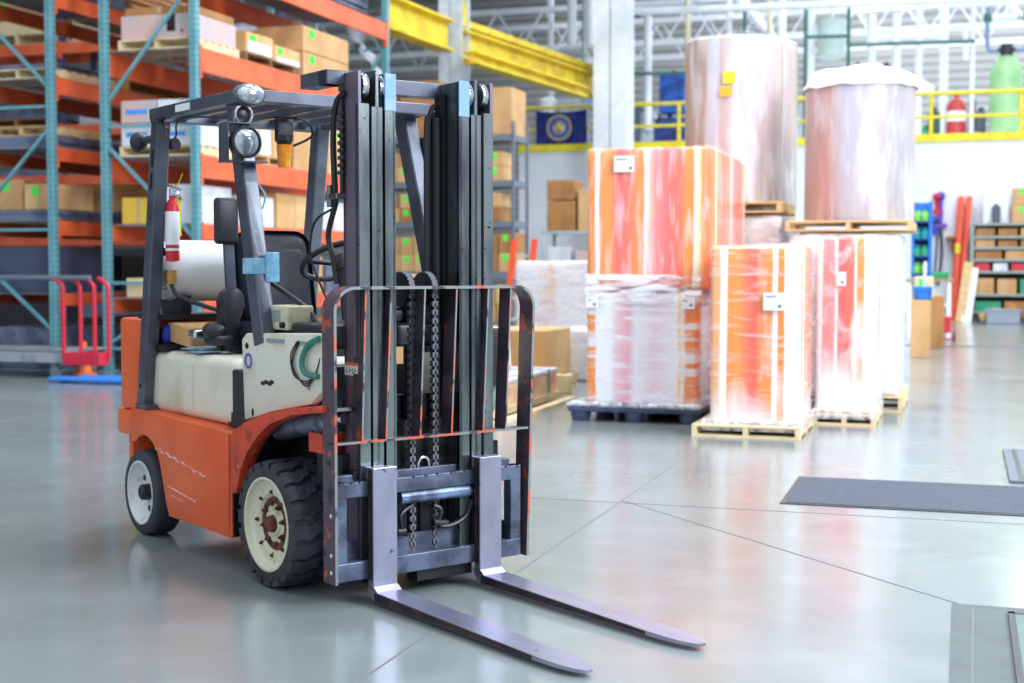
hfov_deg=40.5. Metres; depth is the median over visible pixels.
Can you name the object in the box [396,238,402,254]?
cardboard box
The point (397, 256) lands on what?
cardboard box
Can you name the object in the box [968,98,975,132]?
gas cylinder
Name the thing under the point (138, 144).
lamp
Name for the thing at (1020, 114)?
guard railing
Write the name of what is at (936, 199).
tool
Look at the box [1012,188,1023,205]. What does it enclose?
cardboard box
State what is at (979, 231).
cardboard box
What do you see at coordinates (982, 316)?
scrap
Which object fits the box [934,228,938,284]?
cable
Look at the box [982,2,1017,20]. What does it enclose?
pipe
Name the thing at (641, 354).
stack
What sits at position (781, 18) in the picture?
pipe
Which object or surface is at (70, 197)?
cardboard box
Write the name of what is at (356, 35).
plastic sheet
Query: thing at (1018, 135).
trim
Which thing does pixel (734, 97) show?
load
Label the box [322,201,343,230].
cardboard box
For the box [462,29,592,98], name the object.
beam
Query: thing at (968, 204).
ladder
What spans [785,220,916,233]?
wooden pallet
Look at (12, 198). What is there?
cardboard box
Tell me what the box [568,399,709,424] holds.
pallet
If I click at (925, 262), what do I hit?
brush
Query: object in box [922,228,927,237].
storage bin
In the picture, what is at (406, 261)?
cardboard box
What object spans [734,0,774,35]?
trim
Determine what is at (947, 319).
hand truck
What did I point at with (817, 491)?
floor mat
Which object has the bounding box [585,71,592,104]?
panel
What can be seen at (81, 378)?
jack
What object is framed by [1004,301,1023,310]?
cardboard box
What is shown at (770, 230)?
carton
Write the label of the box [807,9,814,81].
pipe
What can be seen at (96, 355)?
cart
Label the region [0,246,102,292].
bin
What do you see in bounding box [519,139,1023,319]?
wall
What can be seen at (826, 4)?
pipe
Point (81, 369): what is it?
traffic cone
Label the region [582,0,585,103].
conduit
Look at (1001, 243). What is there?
cardboard box
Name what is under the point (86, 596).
floor
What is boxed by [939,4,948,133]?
pipe
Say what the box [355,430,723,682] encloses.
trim
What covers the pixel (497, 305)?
cardboard box
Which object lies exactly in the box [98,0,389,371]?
rack
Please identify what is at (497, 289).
cardboard box
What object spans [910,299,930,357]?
cardboard box
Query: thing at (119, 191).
cardboard box
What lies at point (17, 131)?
wooden pallet
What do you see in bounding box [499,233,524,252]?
cardboard box
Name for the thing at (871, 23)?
pipe
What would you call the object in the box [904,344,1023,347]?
trim
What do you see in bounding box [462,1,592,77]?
rail
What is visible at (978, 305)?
storage bin
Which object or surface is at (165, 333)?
glove
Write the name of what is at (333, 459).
forklift
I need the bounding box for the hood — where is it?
[154,350,343,423]
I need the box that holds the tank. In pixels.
[983,6,1023,131]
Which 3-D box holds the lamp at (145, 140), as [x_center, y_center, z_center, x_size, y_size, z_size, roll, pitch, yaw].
[-1.807,-0.998,6.874,0.131,0.055,0.040,2,4,34]
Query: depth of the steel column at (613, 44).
36.21 m
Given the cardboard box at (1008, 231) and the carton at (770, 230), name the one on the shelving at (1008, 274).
the cardboard box at (1008, 231)
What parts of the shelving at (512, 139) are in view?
shelf, shelf, shelf, shelf, shelf, post, post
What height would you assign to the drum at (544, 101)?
1.882 m
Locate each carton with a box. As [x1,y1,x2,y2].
[744,215,787,245]
[786,218,794,245]
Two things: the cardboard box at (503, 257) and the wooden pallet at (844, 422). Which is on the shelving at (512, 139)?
the cardboard box at (503, 257)
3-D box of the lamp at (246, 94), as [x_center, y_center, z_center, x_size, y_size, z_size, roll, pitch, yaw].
[-1.146,-1.075,6.046,0.161,0.099,0.068,-2,4,-34]
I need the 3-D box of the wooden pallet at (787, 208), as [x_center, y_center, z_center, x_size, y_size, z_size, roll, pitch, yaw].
[2.274,-1.373,14.454,1.200,0.110,1.300,1,3,18]
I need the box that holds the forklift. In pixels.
[118,69,705,673]
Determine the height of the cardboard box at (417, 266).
0.359 m
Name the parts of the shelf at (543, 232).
post, post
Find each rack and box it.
[0,0,273,369]
[0,10,309,321]
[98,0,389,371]
[911,202,932,298]
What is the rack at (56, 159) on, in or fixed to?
on the floor
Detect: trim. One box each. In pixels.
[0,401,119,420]
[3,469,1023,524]
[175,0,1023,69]
[220,2,1023,80]
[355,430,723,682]
[518,131,1023,152]
[622,500,956,603]
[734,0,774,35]
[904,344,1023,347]
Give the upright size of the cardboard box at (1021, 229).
0.189 m
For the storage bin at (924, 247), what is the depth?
28.68 m
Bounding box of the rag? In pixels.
[181,346,225,353]
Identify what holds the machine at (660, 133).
on the wall at (956, 169)
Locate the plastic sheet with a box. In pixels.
[347,27,381,74]
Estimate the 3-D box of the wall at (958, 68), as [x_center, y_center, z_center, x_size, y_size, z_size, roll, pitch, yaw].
[-2.621,-8.877,59.497,86.000,14.000,0.300,1,3,18]
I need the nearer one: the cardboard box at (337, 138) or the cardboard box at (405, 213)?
the cardboard box at (337, 138)
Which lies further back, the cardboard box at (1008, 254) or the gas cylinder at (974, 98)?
the gas cylinder at (974, 98)
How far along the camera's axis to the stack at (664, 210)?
12.11 m
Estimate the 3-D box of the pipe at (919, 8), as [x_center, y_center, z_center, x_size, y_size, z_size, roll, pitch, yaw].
[11.303,-9.347,38.461,0.200,7.975,0.200,1,3,18]
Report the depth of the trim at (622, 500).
6.54 m
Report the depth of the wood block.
14.91 m
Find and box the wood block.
[557,374,572,393]
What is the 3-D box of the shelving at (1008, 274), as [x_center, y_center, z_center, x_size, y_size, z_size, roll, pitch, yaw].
[12.637,-1.720,34.482,2.380,2.427,1.080,1,3,18]
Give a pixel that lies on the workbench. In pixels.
(910, 281)
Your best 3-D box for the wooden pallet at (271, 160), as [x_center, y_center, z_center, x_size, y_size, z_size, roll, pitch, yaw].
[-3.946,-2.549,19.652,1.120,0.130,1.250,1,3,18]
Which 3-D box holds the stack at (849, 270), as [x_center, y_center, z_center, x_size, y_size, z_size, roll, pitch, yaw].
[3.022,-0.181,12.397,0.566,1.549,1.128,1,3,18]
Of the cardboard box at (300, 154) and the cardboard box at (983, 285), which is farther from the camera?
the cardboard box at (983, 285)
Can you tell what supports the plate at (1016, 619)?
on the floor plate at (993, 651)
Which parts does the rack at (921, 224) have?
frame, panel, frame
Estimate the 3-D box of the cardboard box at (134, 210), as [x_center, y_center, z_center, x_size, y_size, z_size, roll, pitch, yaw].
[-4.690,-1.713,18.345,0.500,0.342,0.884,1,3,18]
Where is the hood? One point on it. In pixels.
(190, 388)
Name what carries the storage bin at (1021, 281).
on the shelving at (1008, 274)
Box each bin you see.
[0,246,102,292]
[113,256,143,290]
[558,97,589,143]
[914,228,920,237]
[914,245,920,255]
[914,262,920,272]
[914,286,931,299]
[915,210,920,220]
[922,210,928,220]
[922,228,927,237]
[922,245,927,255]
[932,272,948,278]
[974,301,1000,310]
[975,263,989,270]
[1010,263,1023,270]
[1019,279,1023,293]
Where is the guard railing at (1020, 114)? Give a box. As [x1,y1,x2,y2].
[520,88,1023,144]
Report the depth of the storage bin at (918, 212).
28.69 m
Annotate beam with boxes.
[380,0,455,52]
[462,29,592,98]
[463,50,587,97]
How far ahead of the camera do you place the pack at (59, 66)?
18.65 m
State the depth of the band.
12.14 m
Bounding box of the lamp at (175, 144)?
[169,138,180,150]
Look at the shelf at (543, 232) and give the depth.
31.23 m
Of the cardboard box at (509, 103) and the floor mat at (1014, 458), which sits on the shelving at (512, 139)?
the cardboard box at (509, 103)
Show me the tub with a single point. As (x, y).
(1003, 315)
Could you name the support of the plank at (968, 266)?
on the floor
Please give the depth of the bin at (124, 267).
19.94 m
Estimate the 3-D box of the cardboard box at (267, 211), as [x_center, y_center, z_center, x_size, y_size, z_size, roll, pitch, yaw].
[-3.998,-1.811,19.420,0.954,0.422,1.000,1,3,18]
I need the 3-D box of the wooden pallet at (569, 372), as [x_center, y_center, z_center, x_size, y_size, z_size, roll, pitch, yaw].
[0.053,0.441,15.907,1.100,0.130,1.200,1,3,18]
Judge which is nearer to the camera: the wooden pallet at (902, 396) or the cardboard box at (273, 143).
the wooden pallet at (902, 396)
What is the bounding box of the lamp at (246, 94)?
[232,83,265,105]
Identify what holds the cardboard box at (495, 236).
on the cardboard box at (495, 255)
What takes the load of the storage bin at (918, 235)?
on the rack at (921, 224)
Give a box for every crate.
[0,21,69,34]
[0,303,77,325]
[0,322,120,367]
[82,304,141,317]
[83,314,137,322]
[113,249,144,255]
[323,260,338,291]
[493,366,576,425]
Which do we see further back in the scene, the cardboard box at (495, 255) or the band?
the cardboard box at (495, 255)
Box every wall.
[0,0,1023,288]
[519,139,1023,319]
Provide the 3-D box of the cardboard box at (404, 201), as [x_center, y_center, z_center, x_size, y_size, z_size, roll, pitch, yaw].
[-2.025,-2.847,28.265,0.280,0.279,0.674,1,3,18]
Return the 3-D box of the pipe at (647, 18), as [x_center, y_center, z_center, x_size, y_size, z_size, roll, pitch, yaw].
[4.011,-7.916,40.911,0.258,3.334,0.245,1,3,18]
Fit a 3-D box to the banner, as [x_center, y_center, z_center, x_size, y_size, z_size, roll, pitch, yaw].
[1.367,-5.974,38.682,1.482,0.960,0.068,1,3,18]
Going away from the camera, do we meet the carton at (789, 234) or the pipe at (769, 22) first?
the carton at (789, 234)
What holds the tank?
on the wall at (956, 169)
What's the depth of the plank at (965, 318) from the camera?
34.04 m
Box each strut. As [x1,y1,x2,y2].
[634,71,685,74]
[743,11,746,34]
[803,9,807,136]
[806,34,847,38]
[846,8,850,66]
[849,39,974,46]
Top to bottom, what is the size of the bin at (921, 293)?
0.189 m
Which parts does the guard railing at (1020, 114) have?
post, rail, rail, post, post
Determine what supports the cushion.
on the forklift
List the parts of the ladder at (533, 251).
rail, rail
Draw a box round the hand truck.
[944,316,954,340]
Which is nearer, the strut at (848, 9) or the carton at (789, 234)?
the carton at (789, 234)
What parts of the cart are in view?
rail, rail, rail, plate, rail, rail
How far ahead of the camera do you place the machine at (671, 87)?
40.92 m
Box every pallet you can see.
[0,33,72,45]
[0,68,115,90]
[0,118,79,126]
[0,125,99,140]
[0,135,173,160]
[110,78,200,98]
[118,37,238,63]
[120,145,231,162]
[174,52,294,73]
[175,154,277,165]
[562,371,576,382]
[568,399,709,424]
[691,414,813,439]
[745,201,795,216]
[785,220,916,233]
[811,385,907,412]
[812,403,882,426]
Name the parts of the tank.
tank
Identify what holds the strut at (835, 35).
attached to the strut at (805, 10)
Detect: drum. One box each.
[538,97,557,111]
[816,8,846,59]
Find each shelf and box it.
[541,225,587,260]
[946,236,956,249]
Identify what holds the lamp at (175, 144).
attached to the forklift
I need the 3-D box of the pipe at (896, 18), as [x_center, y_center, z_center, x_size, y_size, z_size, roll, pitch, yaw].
[10.730,-7.266,38.760,0.240,3.786,0.240,1,3,18]
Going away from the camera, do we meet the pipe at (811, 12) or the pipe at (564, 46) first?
the pipe at (811, 12)
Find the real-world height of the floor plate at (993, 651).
0.004 m
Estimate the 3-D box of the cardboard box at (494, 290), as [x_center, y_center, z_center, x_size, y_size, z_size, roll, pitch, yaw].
[-0.370,-0.887,27.833,0.280,0.324,0.674,1,3,18]
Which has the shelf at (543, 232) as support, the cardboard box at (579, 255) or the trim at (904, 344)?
the cardboard box at (579, 255)
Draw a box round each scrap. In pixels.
[979,308,996,320]
[1005,302,1023,318]
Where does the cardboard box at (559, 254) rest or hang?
on the shelf at (543, 232)
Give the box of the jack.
[48,375,121,382]
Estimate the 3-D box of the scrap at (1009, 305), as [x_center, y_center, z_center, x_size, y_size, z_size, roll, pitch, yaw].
[11.977,-0.724,32.866,0.514,0.449,0.424,-1,3,-22]
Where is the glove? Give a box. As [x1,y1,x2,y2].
[161,324,172,343]
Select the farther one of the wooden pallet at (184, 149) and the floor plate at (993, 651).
the wooden pallet at (184, 149)
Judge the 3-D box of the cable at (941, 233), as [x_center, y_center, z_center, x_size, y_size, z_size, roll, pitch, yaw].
[11.011,-2.210,35.680,0.136,1.520,0.060,1,3,18]
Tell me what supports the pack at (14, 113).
on the wooden pallet at (33, 121)
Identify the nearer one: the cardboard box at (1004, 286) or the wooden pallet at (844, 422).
the wooden pallet at (844, 422)
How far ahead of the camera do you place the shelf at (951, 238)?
35.22 m
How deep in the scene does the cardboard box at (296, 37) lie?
20.68 m
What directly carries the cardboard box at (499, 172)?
on the shelving at (512, 139)
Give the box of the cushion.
[266,248,306,304]
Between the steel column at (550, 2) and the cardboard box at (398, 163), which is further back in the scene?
the steel column at (550, 2)
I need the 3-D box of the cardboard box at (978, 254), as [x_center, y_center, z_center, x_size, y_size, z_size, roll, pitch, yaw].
[11.861,-2.152,34.532,0.620,0.196,0.660,1,3,18]
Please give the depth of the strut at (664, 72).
39.83 m
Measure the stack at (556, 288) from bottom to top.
1.312 m
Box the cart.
[0,275,110,375]
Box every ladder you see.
[507,239,537,319]
[951,196,963,320]
[957,196,971,306]
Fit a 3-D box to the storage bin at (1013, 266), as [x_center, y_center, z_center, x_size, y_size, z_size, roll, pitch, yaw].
[12.527,-1.843,34.332,0.340,0.190,0.660,1,3,18]
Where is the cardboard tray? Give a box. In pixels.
[125,5,233,24]
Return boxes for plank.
[955,261,973,321]
[961,268,978,321]
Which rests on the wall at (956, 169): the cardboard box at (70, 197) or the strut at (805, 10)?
the strut at (805, 10)
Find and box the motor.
[640,107,661,141]
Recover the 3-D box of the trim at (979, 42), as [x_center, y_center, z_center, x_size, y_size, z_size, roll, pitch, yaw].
[11.658,-11.412,50.869,50.451,1.600,0.168,1,3,18]
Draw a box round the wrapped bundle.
[570,326,586,380]
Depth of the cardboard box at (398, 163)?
28.08 m
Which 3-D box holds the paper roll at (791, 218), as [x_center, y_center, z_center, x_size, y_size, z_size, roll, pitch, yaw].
[2.721,-0.579,15.827,1.037,1.886,1.032,1,3,18]
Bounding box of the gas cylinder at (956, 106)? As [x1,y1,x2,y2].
[946,95,966,132]
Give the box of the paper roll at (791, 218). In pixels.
[778,212,795,234]
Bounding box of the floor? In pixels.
[0,306,1023,682]
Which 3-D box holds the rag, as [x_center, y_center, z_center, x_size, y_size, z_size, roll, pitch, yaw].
[-1.494,0.042,6.767,0.167,0.028,0.277,-2,4,-37]
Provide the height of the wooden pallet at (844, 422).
0.100 m
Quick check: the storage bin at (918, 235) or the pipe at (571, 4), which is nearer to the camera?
the storage bin at (918, 235)
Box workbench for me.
[905,278,953,338]
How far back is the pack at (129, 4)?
20.49 m
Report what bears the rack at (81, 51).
on the floor
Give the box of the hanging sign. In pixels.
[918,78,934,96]
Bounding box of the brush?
[922,261,926,286]
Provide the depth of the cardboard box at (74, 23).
27.81 m
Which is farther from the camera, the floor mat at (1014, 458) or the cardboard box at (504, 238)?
the cardboard box at (504, 238)
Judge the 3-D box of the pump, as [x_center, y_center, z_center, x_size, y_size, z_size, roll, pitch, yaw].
[8.320,-6.134,40.169,0.294,1.372,0.730,1,3,18]
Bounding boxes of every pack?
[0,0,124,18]
[0,63,98,77]
[0,103,80,121]
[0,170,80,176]
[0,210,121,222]
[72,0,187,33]
[79,116,116,124]
[233,23,257,31]
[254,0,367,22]
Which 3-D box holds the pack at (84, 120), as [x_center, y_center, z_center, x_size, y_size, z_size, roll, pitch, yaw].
[-7.235,-4.478,28.006,2.853,0.214,1.017,1,3,18]
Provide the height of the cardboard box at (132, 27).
0.310 m
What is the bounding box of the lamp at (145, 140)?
[141,135,151,144]
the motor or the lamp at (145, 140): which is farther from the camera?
the motor
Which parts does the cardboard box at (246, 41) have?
white panel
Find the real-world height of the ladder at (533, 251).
1.763 m
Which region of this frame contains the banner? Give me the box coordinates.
[536,109,586,144]
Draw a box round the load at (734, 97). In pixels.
[685,35,783,200]
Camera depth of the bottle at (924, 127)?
38.98 m
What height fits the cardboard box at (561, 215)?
0.674 m
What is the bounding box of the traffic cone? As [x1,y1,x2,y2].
[71,341,96,375]
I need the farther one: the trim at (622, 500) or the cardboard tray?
the cardboard tray
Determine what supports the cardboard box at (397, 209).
on the shelving at (512, 139)
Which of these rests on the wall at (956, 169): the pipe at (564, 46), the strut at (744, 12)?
the strut at (744, 12)
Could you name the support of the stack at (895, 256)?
on the wooden pallet at (902, 396)
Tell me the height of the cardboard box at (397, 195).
0.279 m
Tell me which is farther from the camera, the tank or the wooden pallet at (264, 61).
the tank
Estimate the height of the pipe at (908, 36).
0.230 m
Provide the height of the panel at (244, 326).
0.130 m
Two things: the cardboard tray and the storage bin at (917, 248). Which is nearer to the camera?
the cardboard tray
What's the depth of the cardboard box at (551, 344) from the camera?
15.45 m
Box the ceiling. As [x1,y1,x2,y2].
[236,0,470,11]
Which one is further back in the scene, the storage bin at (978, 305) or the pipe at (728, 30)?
the pipe at (728, 30)
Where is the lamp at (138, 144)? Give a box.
[130,132,147,152]
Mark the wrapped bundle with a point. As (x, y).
(578, 334)
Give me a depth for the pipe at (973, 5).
37.70 m
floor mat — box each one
[780,476,1023,515]
[1003,448,1023,483]
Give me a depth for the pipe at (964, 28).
39.21 m
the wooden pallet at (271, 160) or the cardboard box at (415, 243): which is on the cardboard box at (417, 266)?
the cardboard box at (415, 243)
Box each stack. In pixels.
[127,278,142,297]
[516,260,608,326]
[586,289,710,405]
[588,147,744,289]
[710,246,811,425]
[789,233,907,394]
[814,237,883,413]
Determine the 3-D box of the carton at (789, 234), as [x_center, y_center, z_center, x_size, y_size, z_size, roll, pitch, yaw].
[2.654,-0.872,14.714,0.626,0.871,0.647,1,3,18]
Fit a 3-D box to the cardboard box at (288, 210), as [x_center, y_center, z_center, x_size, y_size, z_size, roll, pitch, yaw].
[-3.643,-1.911,20.510,0.954,0.502,1.100,1,3,18]
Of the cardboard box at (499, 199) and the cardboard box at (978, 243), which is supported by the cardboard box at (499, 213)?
the cardboard box at (499, 199)
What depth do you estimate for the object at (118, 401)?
13.07 m
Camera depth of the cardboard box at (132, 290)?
18.00 m
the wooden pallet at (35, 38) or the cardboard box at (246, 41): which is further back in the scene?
the wooden pallet at (35, 38)
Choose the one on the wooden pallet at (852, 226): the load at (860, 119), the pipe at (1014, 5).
the load at (860, 119)
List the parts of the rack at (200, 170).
upright post, upright post, upright post, upright post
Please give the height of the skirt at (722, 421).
0.090 m
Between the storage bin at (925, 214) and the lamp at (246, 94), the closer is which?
the lamp at (246, 94)
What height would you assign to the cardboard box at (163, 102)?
0.290 m
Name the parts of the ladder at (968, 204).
rail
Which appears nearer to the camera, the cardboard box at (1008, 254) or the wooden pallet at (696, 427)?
the wooden pallet at (696, 427)
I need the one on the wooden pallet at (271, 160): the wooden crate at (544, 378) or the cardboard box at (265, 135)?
the cardboard box at (265, 135)
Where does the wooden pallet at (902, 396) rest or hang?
on the floor
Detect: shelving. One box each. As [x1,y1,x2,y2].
[395,121,528,325]
[970,223,1023,320]
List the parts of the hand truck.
frame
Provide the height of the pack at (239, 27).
0.170 m
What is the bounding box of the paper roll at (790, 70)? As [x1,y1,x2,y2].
[745,39,797,210]
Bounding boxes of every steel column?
[438,0,469,82]
[548,0,553,96]
[593,0,633,289]
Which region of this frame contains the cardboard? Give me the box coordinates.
[168,320,216,346]
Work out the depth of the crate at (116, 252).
27.72 m
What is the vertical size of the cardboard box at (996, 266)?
0.187 m
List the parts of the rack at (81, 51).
upright post, upright post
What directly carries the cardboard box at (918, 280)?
on the cardboard box at (920, 335)
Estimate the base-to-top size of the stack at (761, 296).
1.458 m
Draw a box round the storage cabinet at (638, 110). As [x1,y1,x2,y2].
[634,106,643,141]
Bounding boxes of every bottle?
[922,125,927,133]
[992,204,1000,222]
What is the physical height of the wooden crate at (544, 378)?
0.335 m
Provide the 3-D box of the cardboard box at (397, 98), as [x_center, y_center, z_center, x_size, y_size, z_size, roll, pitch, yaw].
[-2.696,-4.634,28.498,0.963,0.987,0.900,1,3,18]
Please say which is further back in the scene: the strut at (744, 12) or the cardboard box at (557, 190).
the strut at (744, 12)
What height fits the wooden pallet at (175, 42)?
0.130 m
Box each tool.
[933,193,942,213]
[933,216,939,233]
[935,192,946,227]
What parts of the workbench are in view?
leg, leg, leg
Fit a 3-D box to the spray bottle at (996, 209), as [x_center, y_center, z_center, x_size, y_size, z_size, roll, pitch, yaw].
[11.937,-3.156,34.195,0.200,0.467,0.150,1,3,18]
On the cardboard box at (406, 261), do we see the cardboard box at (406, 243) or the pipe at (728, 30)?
the cardboard box at (406, 243)
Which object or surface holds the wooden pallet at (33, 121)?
on the rack at (81, 51)
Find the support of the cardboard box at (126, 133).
on the wooden pallet at (184, 149)
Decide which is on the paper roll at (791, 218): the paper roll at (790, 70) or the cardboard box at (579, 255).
the paper roll at (790, 70)
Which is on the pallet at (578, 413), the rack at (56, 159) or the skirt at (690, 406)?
the skirt at (690, 406)
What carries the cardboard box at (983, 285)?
on the shelving at (1008, 274)
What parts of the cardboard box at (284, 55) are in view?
white panel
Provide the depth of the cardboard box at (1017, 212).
33.97 m
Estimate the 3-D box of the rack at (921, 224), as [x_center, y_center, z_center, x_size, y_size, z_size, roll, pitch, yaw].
[8.558,-1.555,28.984,0.407,2.694,0.500,1,3,18]
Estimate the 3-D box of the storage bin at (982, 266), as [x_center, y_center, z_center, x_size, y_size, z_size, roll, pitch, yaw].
[11.728,-1.861,34.591,0.340,0.198,0.660,1,3,18]
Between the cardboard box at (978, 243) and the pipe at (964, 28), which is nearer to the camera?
the cardboard box at (978, 243)
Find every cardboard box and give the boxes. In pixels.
[0,2,71,23]
[0,180,59,210]
[24,184,93,211]
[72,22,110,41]
[74,184,147,213]
[121,13,235,48]
[121,100,156,123]
[121,124,150,146]
[122,197,146,224]
[157,98,189,106]
[167,184,230,223]
[170,126,229,149]
[231,193,306,228]
[231,195,273,227]
[236,31,272,59]
[250,45,299,67]
[256,25,347,64]
[256,129,270,155]
[271,130,276,156]
[290,132,310,170]
[295,51,347,75]
[318,257,322,292]
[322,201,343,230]
[327,131,339,173]
[395,97,399,137]
[395,152,402,167]
[396,194,399,207]
[396,208,399,221]
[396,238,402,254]
[396,255,399,271]
[396,274,416,362]
[397,168,404,182]
[400,80,447,136]
[400,194,409,207]
[400,208,412,221]
[400,237,413,254]
[400,255,413,271]
[414,236,418,253]
[414,254,421,271]
[493,87,525,136]
[493,151,511,167]
[493,166,511,180]
[493,193,510,207]
[493,207,510,220]
[493,234,498,252]
[493,253,498,271]
[493,289,498,305]
[493,306,495,321]
[493,326,569,373]
[496,284,516,302]
[496,303,516,321]
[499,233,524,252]
[499,253,524,271]
[547,180,582,200]
[547,201,577,230]
[548,247,578,261]
[575,251,587,260]
[578,190,587,230]
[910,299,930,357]
[914,276,933,298]
[930,295,944,348]
[975,240,994,246]
[975,251,1001,258]
[975,278,993,293]
[976,228,994,235]
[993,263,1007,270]
[997,240,1016,246]
[997,279,1016,293]
[998,228,1017,235]
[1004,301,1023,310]
[1005,251,1023,258]
[1011,205,1023,222]
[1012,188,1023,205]
[1020,228,1023,235]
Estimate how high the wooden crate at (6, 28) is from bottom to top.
0.280 m
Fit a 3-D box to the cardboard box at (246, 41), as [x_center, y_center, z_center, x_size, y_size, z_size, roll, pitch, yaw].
[-3.957,-4.111,19.350,0.998,0.282,0.770,1,3,18]
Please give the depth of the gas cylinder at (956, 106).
38.10 m
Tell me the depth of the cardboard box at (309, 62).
20.82 m
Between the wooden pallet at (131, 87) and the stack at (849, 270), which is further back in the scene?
the wooden pallet at (131, 87)
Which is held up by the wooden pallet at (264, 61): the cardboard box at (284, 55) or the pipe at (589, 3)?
the cardboard box at (284, 55)
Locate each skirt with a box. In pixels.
[566,395,709,409]
[701,410,814,432]
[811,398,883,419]
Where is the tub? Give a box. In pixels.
[985,308,1021,323]
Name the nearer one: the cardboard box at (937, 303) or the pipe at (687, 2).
the cardboard box at (937, 303)
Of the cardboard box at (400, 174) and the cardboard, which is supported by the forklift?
the cardboard
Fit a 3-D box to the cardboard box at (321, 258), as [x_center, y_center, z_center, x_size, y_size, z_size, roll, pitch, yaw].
[-3.579,-1.002,20.854,0.990,0.550,1.300,1,3,18]
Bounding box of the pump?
[797,105,802,137]
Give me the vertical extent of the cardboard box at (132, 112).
0.290 m
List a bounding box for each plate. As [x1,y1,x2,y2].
[950,603,1023,682]
[972,607,1023,682]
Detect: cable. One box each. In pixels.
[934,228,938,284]
[937,228,942,284]
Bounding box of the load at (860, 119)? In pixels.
[803,64,919,220]
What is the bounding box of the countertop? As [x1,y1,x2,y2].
[905,278,953,281]
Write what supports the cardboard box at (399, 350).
on the wooden pallet
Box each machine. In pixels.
[652,113,684,141]
[659,70,685,114]
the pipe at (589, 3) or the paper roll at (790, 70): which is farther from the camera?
the pipe at (589, 3)
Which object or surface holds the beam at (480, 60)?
attached to the steel column at (452, 69)
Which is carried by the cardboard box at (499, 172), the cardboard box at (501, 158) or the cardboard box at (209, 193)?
the cardboard box at (501, 158)
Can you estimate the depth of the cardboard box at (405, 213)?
27.97 m
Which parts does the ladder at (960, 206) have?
rail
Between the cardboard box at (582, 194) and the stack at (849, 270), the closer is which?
the stack at (849, 270)
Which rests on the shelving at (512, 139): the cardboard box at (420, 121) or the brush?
the cardboard box at (420, 121)
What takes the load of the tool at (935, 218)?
hanging from the wall at (956, 169)
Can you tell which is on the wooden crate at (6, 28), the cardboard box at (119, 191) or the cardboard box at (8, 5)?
the cardboard box at (8, 5)
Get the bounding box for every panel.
[238,320,321,345]
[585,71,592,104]
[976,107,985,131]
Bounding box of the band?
[583,274,710,305]
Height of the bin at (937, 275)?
0.126 m
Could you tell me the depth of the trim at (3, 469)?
7.84 m
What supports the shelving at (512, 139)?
on the floor
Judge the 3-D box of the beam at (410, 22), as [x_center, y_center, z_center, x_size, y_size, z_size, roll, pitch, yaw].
[-1.949,-6.471,28.359,0.400,0.670,3.078,1,3,21]
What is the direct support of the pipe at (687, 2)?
on the wall at (956, 169)
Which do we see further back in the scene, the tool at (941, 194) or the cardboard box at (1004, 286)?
the tool at (941, 194)
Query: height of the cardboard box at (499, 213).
0.279 m
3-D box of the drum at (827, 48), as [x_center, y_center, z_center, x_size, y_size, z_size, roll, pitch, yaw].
[9.033,-8.770,39.231,0.840,1.600,0.840,1,3,18]
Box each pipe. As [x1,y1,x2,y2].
[559,43,592,49]
[567,0,576,45]
[586,0,593,45]
[634,0,1023,14]
[644,15,651,129]
[684,0,690,116]
[725,0,731,34]
[766,0,772,36]
[777,0,785,39]
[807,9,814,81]
[867,13,875,64]
[877,25,968,59]
[877,32,939,41]
[892,12,900,69]
[915,5,922,133]
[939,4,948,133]
[969,3,975,132]
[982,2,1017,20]

